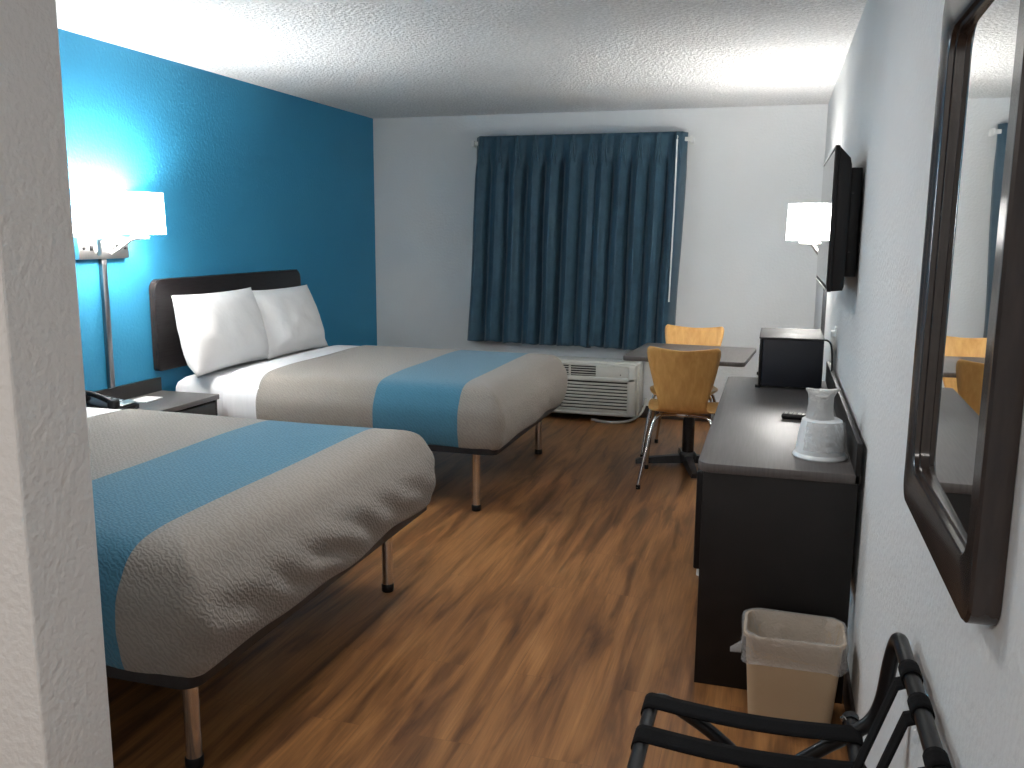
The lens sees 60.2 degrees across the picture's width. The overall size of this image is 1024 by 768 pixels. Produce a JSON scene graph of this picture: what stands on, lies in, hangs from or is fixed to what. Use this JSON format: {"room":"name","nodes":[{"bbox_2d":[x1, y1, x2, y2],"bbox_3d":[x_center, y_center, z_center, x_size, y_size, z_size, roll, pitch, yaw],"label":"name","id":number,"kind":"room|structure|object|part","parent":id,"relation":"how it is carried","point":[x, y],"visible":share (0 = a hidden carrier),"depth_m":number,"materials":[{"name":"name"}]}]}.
{"room":"hotel room","nodes":[
{"label":"hotel room","id":0,"kind":"room"},
{"bbox_2d":[0,0,112,767],"bbox_3d":[-1.796,-0.011,1.571,2.414,2.440,0.130,3,10,16],"label":"wall partition","id":1,"kind":"structure","parent":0,"point":[54,704],"depth_m":1.22,"materials":[{"name":"paint"}]},
{"bbox_2d":[58,28,376,391],"bbox_3d":[-2.535,-0.345,3.498,0.120,2.440,9.000,3,10,16],"label":"wall","id":2,"kind":"structure","parent":0,"point":[250,177],"depth_m":5.42,"materials":[{"name":"teal paint"}]},
{"bbox_2d":[71,189,165,387],"bbox_3d":[-2.009,-0.475,4.581,0.268,1.020,0.536,3,10,16],"label":"wall lamp","id":3,"kind":"object","parent":2,"relation":"attached to","point":[101,212],"visible":1,"depth_m":4.51,"materials":[{"name":"white fabric"}]},
{"bbox_3d":[-2.040,-0.851,4.379,0.256,0.213,0.256,3,10,16],"label":"lamp shade","id":4,"kind":"part","parent":3,"relation":"part of","materials":[{"name":"white fabric"}]},
{"bbox_3d":[-2.121,-0.704,4.577,0.030,0.110,0.360,3,10,16],"label":"wall plate","id":5,"kind":"part","parent":3,"relation":"part of","materials":[{"name":"silver metal"}]},
{"bbox_3d":[-2.076,-0.693,4.442,0.075,0.104,0.198,-8,13,-42],"label":"arm","id":6,"kind":"part","parent":3,"relation":"part of","materials":[{"name":"silver metal"}]},
{"bbox_3d":[-2.010,-0.730,4.661,0.197,0.103,0.075,-2,10,-14],"label":"arm","id":7,"kind":"part","parent":3,"relation":"part of","materials":[{"name":"silver metal"}]},
{"bbox_3d":[-1.960,-0.895,4.644,0.256,0.213,0.256,3,10,16],"label":"lamp shade","id":8,"kind":"part","parent":3,"relation":"part of","materials":[{"name":"white fabric"}]},
{"bbox_2d":[149,269,300,370],"bbox_3d":[-1.789,-0.454,5.730,0.044,0.520,1.596,3,10,16],"label":"headboard","id":9,"kind":"object","parent":2,"relation":"attached to","point":[166,345],"visible":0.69,"depth_m":5.15,"materials":[{"name":"laminate"}]},
{"bbox_2d":[56,0,866,118],"bbox_3d":[-0.713,-1.493,2.754,3.904,0.100,9.240,3,10,16],"label":"ceiling","id":10,"kind":"structure","parent":0,"point":[373,59],"depth_m":4.60,"materials":[{"name":"white paint"}]},
{"bbox_2d":[107,412,848,767],"bbox_3d":[-0.732,1.011,3.181,3.904,0.100,9.240,3,10,16],"label":"floor","id":11,"kind":"structure","parent":0,"point":[534,627],"depth_m":3.23,"materials":[{"name":"laminate"}]},
{"bbox_2d":[95,377,218,415],"bbox_3d":[-1.946,0.363,4.666,0.425,0.660,0.840,3,10,16],"label":"nightstand","id":12,"kind":"object","parent":11,"relation":"on","point":[172,401],"visible":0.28,"depth_m":4.83,"materials":[{"name":"laminate"}]},
{"bbox_2d":[85,390,138,409],"bbox_3d":[-2.026,0.079,4.463,0.254,0.119,0.208,2,10,8],"label":"telephone","id":13,"kind":"object","parent":12,"relation":"on","point":[93,399],"visible":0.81,"depth_m":4.39,"materials":[{"name":"black plastic"}]},
{"bbox_3d":[-2.140,0.327,4.719,0.020,0.610,0.840,3,10,16],"label":"panel","id":14,"kind":"part","parent":12,"relation":"part of","materials":[{"name":"brown laminate"}]},
{"bbox_2d":[132,396,162,402],"bbox_3d":[-1.976,0.083,4.766,0.110,0.008,0.150,2,10,12],"label":"notepad","id":15,"kind":"object","parent":12,"relation":"on","point":[144,399],"visible":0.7,"depth_m":4.75,"materials":[{"name":"white paper"}]},
{"bbox_3d":[-1.839,0.350,5.055,0.370,0.556,0.020,3,10,16],"label":"panel","id":16,"kind":"part","parent":12,"relation":"part of","materials":[{"name":"brown laminate"}]},
{"bbox_3d":[-1.780,0.251,4.597,0.020,0.185,0.770,3,10,16],"label":"drawer","id":17,"kind":"part","parent":12,"relation":"part of","materials":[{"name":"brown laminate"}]},
{"bbox_2d":[106,506,426,767],"bbox_3d":[-1.523,0.601,3.267,1.977,0.668,1.610,3,10,16],"label":"bed","id":18,"kind":"object","parent":11,"relation":"on","point":[194,758],"visible":0.18,"depth_m":2.46,"materials":[{"name":"black paint"}]},
{"bbox_2d":[86,407,118,417],"bbox_3d":[-2.033,0.377,3.383,0.360,0.339,1.643,3,10,16],"label":"sheet","id":19,"kind":"object","parent":18,"relation":"on","point":[91,412],"visible":0.07,"depth_m":3.91,"materials":[{"name":"white fabric"}]},
{"bbox_3d":[-0.892,0.898,2.460,0.044,0.327,0.044,3,10,16],"label":"leg","id":20,"kind":"part","parent":18,"relation":"part of","materials":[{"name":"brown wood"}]},
{"bbox_2d":[87,409,435,677],"bbox_3d":[-1.222,0.426,3.147,1.453,0.358,1.664,3,10,16],"label":"bedspread","id":21,"kind":"object","parent":18,"relation":"on","point":[210,529],"visible":0.86,"depth_m":2.68,"materials":[{"name":"grey fabric"}]},
{"bbox_3d":[-0.521,0.691,3.688,0.044,0.327,0.044,3,10,16],"label":"leg","id":22,"kind":"part","parent":18,"relation":"part of","materials":[{"name":"silver metal"}]},
{"bbox_2d":[176,348,561,511],"bbox_3d":[-0.816,0.206,5.606,1.977,0.668,1.530,3,10,16],"label":"bed","id":23,"kind":"object","parent":11,"relation":"on","point":[213,382],"visible":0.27,"depth_m":5.08,"materials":[{"name":"white fabric"}]},
{"bbox_2d":[171,287,268,376],"bbox_3d":[-1.735,-0.333,5.341,0.258,0.456,0.820,3,10,15],"label":"pillow","id":24,"kind":"object","parent":23,"relation":"on","point":[218,330],"visible":1,"depth_m":5.15,"materials":[{"name":"white fabric"}]},
{"bbox_3d":[-0.811,0.026,5.574,1.965,0.301,1.506,3,10,16],"label":"mattress","id":25,"kind":"part","parent":23,"relation":"part of","materials":[{"name":"white fabric"}]},
{"bbox_2d":[252,285,327,359],"bbox_3d":[-1.515,-0.433,5.992,0.268,0.439,0.740,4,10,19],"label":"pillow","id":26,"kind":"object","parent":23,"relation":"on","point":[292,322],"visible":0.88,"depth_m":5.87,"materials":[{"name":"white fabric"}]},
{"bbox_2d":[222,345,357,418],"bbox_3d":[-1.288,-0.019,5.711,0.280,0.330,1.563,3,10,16],"label":"sheet","id":27,"kind":"object","parent":23,"relation":"on","point":[240,389],"visible":0.57,"depth_m":5.01,"materials":[{"name":"white fabric"}]},
{"bbox_2d":[256,345,567,449],"bbox_3d":[-0.519,0.031,5.488,1.446,0.357,1.581,3,10,16],"label":"bedspread","id":28,"kind":"object","parent":23,"relation":"on","point":[471,399],"visible":0.97,"depth_m":4.87,"materials":[{"name":"grey fabric"}]},
{"bbox_3d":[-0.193,0.508,4.775,0.044,0.327,0.044,3,10,16],"label":"leg","id":29,"kind":"part","parent":23,"relation":"part of","materials":[{"name":"silver metal"}]},
{"bbox_3d":[-0.816,0.201,5.605,1.977,0.069,1.530,3,10,16],"label":"frame","id":30,"kind":"part","parent":23,"relation":"part of","materials":[{"name":"black paint"}]},
{"bbox_3d":[0.182,0.298,6.017,0.044,0.327,0.044,3,10,16],"label":"leg","id":31,"kind":"part","parent":23,"relation":"part of","materials":[{"name":"silver metal"}]},
{"bbox_2d":[553,355,646,423],"bbox_3d":[0.528,0.036,7.221,1.120,0.481,0.332,3,10,16],"label":"air conditioner","id":32,"kind":"object","parent":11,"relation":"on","point":[596,386],"visible":0.61,"depth_m":7.04,"materials":[{"name":"white plastic"}]},
{"bbox_2d":[564,365,595,375],"bbox_3d":[0.327,-0.122,7.128,0.710,0.090,0.028,3,10,16],"label":"vent","id":33,"kind":"object","parent":32,"relation":"attached to","point":[572,370],"depth_m":7.07,"materials":[{"name":"white plastic"}]},
{"bbox_3d":[0.452,0.090,7.122,0.975,0.228,0.024,3,10,16],"label":"louvre panel","id":34,"kind":"part","parent":32,"relation":"part of","materials":[{"name":"white plastic"}]},
{"bbox_3d":[0.891,0.218,7.098,0.480,0.170,0.184,-2,10,-14],"label":"power cord","id":35,"kind":"part","parent":32,"relation":"part of","materials":[{"name":"grey plastic"}]},
{"bbox_2d":[636,346,720,489],"bbox_3d":[1.030,0.175,5.303,0.501,0.859,0.551,3,10,14],"label":"dining chair","id":36,"kind":"object","parent":11,"relation":"on","point":[683,381],"visible":0.92,"depth_m":5.08,"materials":[{"name":"brown wood"}]},
{"bbox_3d":[0.921,0.346,5.528,0.070,0.433,0.286,-6,12,-35],"label":"leg","id":37,"kind":"part","parent":36,"relation":"part of","materials":[{"name":"silver metal"}]},
{"bbox_3d":[0.855,0.391,5.271,0.292,0.431,0.062,-5,11,-27],"label":"leg","id":38,"kind":"part","parent":36,"relation":"part of","materials":[{"name":"silver metal"}]},
{"bbox_3d":[1.037,0.175,5.332,0.140,0.026,0.180,3,10,14],"label":"mounting plate","id":39,"kind":"part","parent":36,"relation":"part of","materials":[{"name":"silver metal"}]},
{"bbox_3d":[1.147,0.406,5.197,0.062,0.431,0.292,-6,12,-33],"label":"leg","id":40,"kind":"part","parent":36,"relation":"part of","materials":[{"name":"silver metal"}]},
{"bbox_2d":[640,324,723,456],"bbox_3d":[1.193,0.049,6.045,0.501,0.859,0.551,4,10,20],"label":"dining chair","id":41,"kind":"object","parent":11,"relation":"on","point":[712,336],"visible":0.3,"depth_m":6.20,"materials":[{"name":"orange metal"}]},
{"bbox_3d":[0.992,0.268,5.986,0.286,0.433,0.070,-3,10,-19],"label":"leg","id":42,"kind":"part","parent":41,"relation":"part of","materials":[{"name":"silver metal"}]},
{"bbox_3d":[1.089,0.228,6.233,0.062,0.431,0.292,-5,11,-27],"label":"leg","id":43,"kind":"part","parent":41,"relation":"part of","materials":[{"name":"silver metal"}]},
{"bbox_3d":[1.278,0.288,5.880,0.070,0.433,0.286,-5,11,-29],"label":"leg","id":44,"kind":"part","parent":41,"relation":"part of","materials":[{"name":"silver metal"}]},
{"bbox_2d":[623,343,755,479],"bbox_3d":[1.143,0.165,5.690,0.732,0.750,0.732,4,10,20],"label":"dining table","id":45,"kind":"object","parent":11,"relation":"on","point":[730,356],"visible":0.67,"depth_m":5.69,"materials":[{"name":"laminate"}]},
{"bbox_2d":[693,469,703,575],"bbox_3d":[1.093,0.586,4.007,0.495,0.485,0.463,3,10,16],"label":"mini fridge","id":46,"kind":"object","parent":11,"relation":"on","point":[699,487],"visible":0.13,"depth_m":3.85,"materials":[{"name":"black plastic"}]},
{"bbox_2d":[694,361,862,703],"bbox_3d":[1.095,0.446,3.712,0.493,0.862,1.855,3,10,16],"label":"dresser","id":47,"kind":"object","parent":11,"relation":"on","point":[777,534],"visible":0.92,"depth_m":2.85,"materials":[{"name":"laminate"}]},
{"bbox_3d":[0.844,0.655,2.863,0.469,0.732,0.028,3,10,16],"label":"panel","id":48,"kind":"part","parent":47,"relation":"part of","materials":[{"name":"brown laminate"}]},
{"bbox_2d":[781,412,805,419],"bbox_3d":[1.167,0.131,3.518,0.180,0.023,0.050,5,11,24],"label":"remote control","id":49,"kind":"object","parent":47,"relation":"on","point":[785,415],"visible":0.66,"depth_m":3.52,"materials":[{"name":"black plastic"}]},
{"bbox_2d":[755,328,832,388],"bbox_3d":[1.397,-0.129,4.389,0.348,0.246,0.490,3,10,16],"label":"microwave","id":50,"kind":"object","parent":47,"relation":"on","point":[788,357],"visible":0.99,"depth_m":4.20,"materials":[{"name":"black metal"}]},
{"bbox_3d":[1.235,-0.130,4.385,0.012,0.224,0.320,3,10,16],"label":"door","id":51,"kind":"part","parent":50,"relation":"part of","materials":[{"name":"black plastic"}]},
{"bbox_3d":[1.393,-0.132,4.405,0.277,0.224,0.450,3,10,16],"label":"casing","id":52,"kind":"part","parent":50,"relation":"part of","materials":[{"name":"black metal"}]},
{"bbox_3d":[1.484,-0.135,4.141,0.019,0.143,0.080,-2,10,-17],"label":"power cord","id":53,"kind":"part","parent":50,"relation":"part of","materials":[{"name":"black plastic"}]},
{"bbox_2d":[792,416,847,462],"bbox_3d":[1.026,0.176,2.933,0.176,0.130,0.176,3,10,16],"label":"ice bucket","id":54,"kind":"object","parent":47,"relation":"on","point":[817,441],"visible":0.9,"depth_m":2.87,"materials":[{"name":"white plastic"}]},
{"bbox_2d":[806,388,839,420],"bbox_3d":[1.019,0.063,2.916,0.090,0.101,0.091,-4,11,-25],"label":"cup stack","id":55,"kind":"object","parent":54,"relation":"on","point":[820,401],"visible":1,"depth_m":2.89,"materials":[{"name":"white plastic"}]},
{"bbox_2d":[627,632,951,767],"bbox_3d":[0.423,0.870,1.548,0.527,0.743,0.752,3,10,16],"label":"luggage rack","id":56,"kind":"object","parent":11,"relation":"on","point":[832,737],"visible":1,"depth_m":1.71,"materials":[{"name":"black metal"}]},
{"bbox_3d":[0.416,0.978,1.562,0.465,0.516,0.735,3,10,16],"label":"leg frame","id":57,"kind":"part","parent":56,"relation":"part of","materials":[{"name":"black metal"}]},
{"bbox_3d":[0.596,0.752,1.483,0.029,0.029,0.730,3,10,16],"label":"rail","id":58,"kind":"part","parent":56,"relation":"part of","materials":[{"name":"black metal"}]},
{"bbox_3d":[0.423,0.871,1.542,0.516,0.736,0.674,3,10,16],"label":"frame","id":59,"kind":"part","parent":56,"relation":"part of","materials":[{"name":"black metal"}]},
{"bbox_2d":[744,610,846,723],"bbox_3d":[0.848,0.890,2.727,0.342,0.314,0.228,3,10,16],"label":"waste bin","id":60,"kind":"object","parent":11,"relation":"on","point":[793,661],"visible":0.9,"depth_m":2.65,"materials":[{"name":"beige plastic"}]},
{"bbox_2d":[373,104,827,405],"bbox_3d":[0.579,-0.967,7.277,3.904,2.440,0.120,3,10,16],"label":"wall","id":61,"kind":"structure","parent":0,"point":[739,272],"depth_m":6.97,"materials":[{"name":"white paint"}]},
{"bbox_2d":[471,136,694,147],"bbox_3d":[0.538,-1.917,6.997,1.774,0.045,0.130,3,10,16],"label":"curtain rod","id":62,"kind":"object","parent":61,"relation":"attached to","point":[691,139],"visible":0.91,"depth_m":6.76,"materials":[{"name":"white plastic"}]},
{"bbox_2d":[467,133,598,347],"bbox_3d":[0.152,-1.154,7.196,1.147,1.682,0.233,3,10,16],"label":"curtain","id":63,"kind":"object","parent":62,"relation":"hanging from","point":[534,195],"visible":0.99,"depth_m":7.12,"materials":[{"name":"blue fabric"}]},
{"bbox_2d":[587,131,687,349],"bbox_3d":[0.967,-1.096,6.914,0.748,1.690,0.196,2,10,9],"label":"curtain","id":64,"kind":"object","parent":62,"relation":"hanging from","point":[630,308],"visible":0.97,"depth_m":6.89,"materials":[{"name":"blue fabric"}]},
{"bbox_2d":[668,135,677,301],"bbox_3d":[1.230,-1.252,6.740,0.033,1.252,0.013,0,10,-1],"label":"wand","id":65,"kind":"object","parent":64,"relation":"hanging from","point":[677,135],"visible":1,"depth_m":6.73,"materials":[{"name":"white plastic"}]},
{"bbox_2d":[639,406,714,421],"bbox_3d":[0.552,0.196,7.412,3.664,0.100,0.012,3,10,16],"label":"baseboard","id":66,"kind":"structure","parent":61,"relation":"attached to","point":[644,414],"depth_m":7.20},
{"bbox_2d":[814,0,1023,767],"bbox_3d":[1.091,-0.137,2.438,0.120,2.440,9.000,3,10,16],"label":"wall","id":67,"kind":"structure","parent":0,"point":[881,105],"depth_m":2.19,"materials":[{"name":"white paint"}]},
{"bbox_2d":[786,203,826,335],"bbox_3d":[1.770,-0.606,5.328,0.256,0.940,0.256,3,10,16],"label":"wall lamp","id":68,"kind":"object","parent":67,"relation":"attached to","point":[803,223],"visible":0.58,"depth_m":5.18,"materials":[{"name":"silver metal"}]},
{"bbox_3d":[1.772,-0.964,5.267,0.256,0.213,0.256,3,10,16],"label":"lamp shade","id":69,"kind":"part","parent":68,"relation":"part of","materials":[{"name":"white fabric"}]},
{"bbox_3d":[1.798,-0.799,5.292,0.158,0.104,0.046,1,10,6],"label":"arm","id":70,"kind":"part","parent":68,"relation":"part of","materials":[{"name":"silver metal"}]},
{"bbox_2d":[830,326,836,350],"bbox_3d":[1.576,-0.225,4.340,0.026,0.114,0.070,3,10,16],"label":"wall socket","id":71,"kind":"object","parent":67,"relation":"attached to","point":[832,333],"visible":1,"depth_m":4.32,"materials":[{"name":"white plastic"}]},
{"bbox_3d":[1.585,-0.225,4.337,0.006,0.114,0.070,3,10,16],"label":"plate","id":72,"kind":"part","parent":71,"relation":"part of","materials":[{"name":"white plastic"}]},
{"bbox_2d":[816,144,862,291],"bbox_3d":[1.373,-0.685,3.715,0.114,0.539,0.950,3,10,16],"label":"television","id":73,"kind":"object","parent":67,"relation":"attached to","point":[842,182],"visible":1,"depth_m":3.31,"materials":[{"name":"black plastic"}]},
{"bbox_2d":[843,654,855,712],"bbox_3d":[1.017,1.013,2.647,0.012,0.100,8.988,3,10,16],"label":"baseboard","id":74,"kind":"structure","parent":67,"relation":"attached to","point":[848,699],"depth_m":2.78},
{"bbox_2d":[903,0,1023,625],"bbox_3d":[0.690,-0.185,1.340,0.038,0.922,0.625,3,10,16],"label":"wall mirror","id":75,"kind":"object","parent":67,"relation":"attached to","point":[967,398],"visible":1,"depth_m":1.26,"materials":[{"name":"brown wood"}]},
{"bbox_2d":[925,0,1019,541],"bbox_3d":[0.682,-0.182,1.323,0.001,0.760,0.481,3,10,17],"label":"mirror glass","id":76,"kind":"object","parent":75,"relation":"attached to","point":[983,34],"depth_m":1.34,"materials":[{"name":"silver"}]}
]}

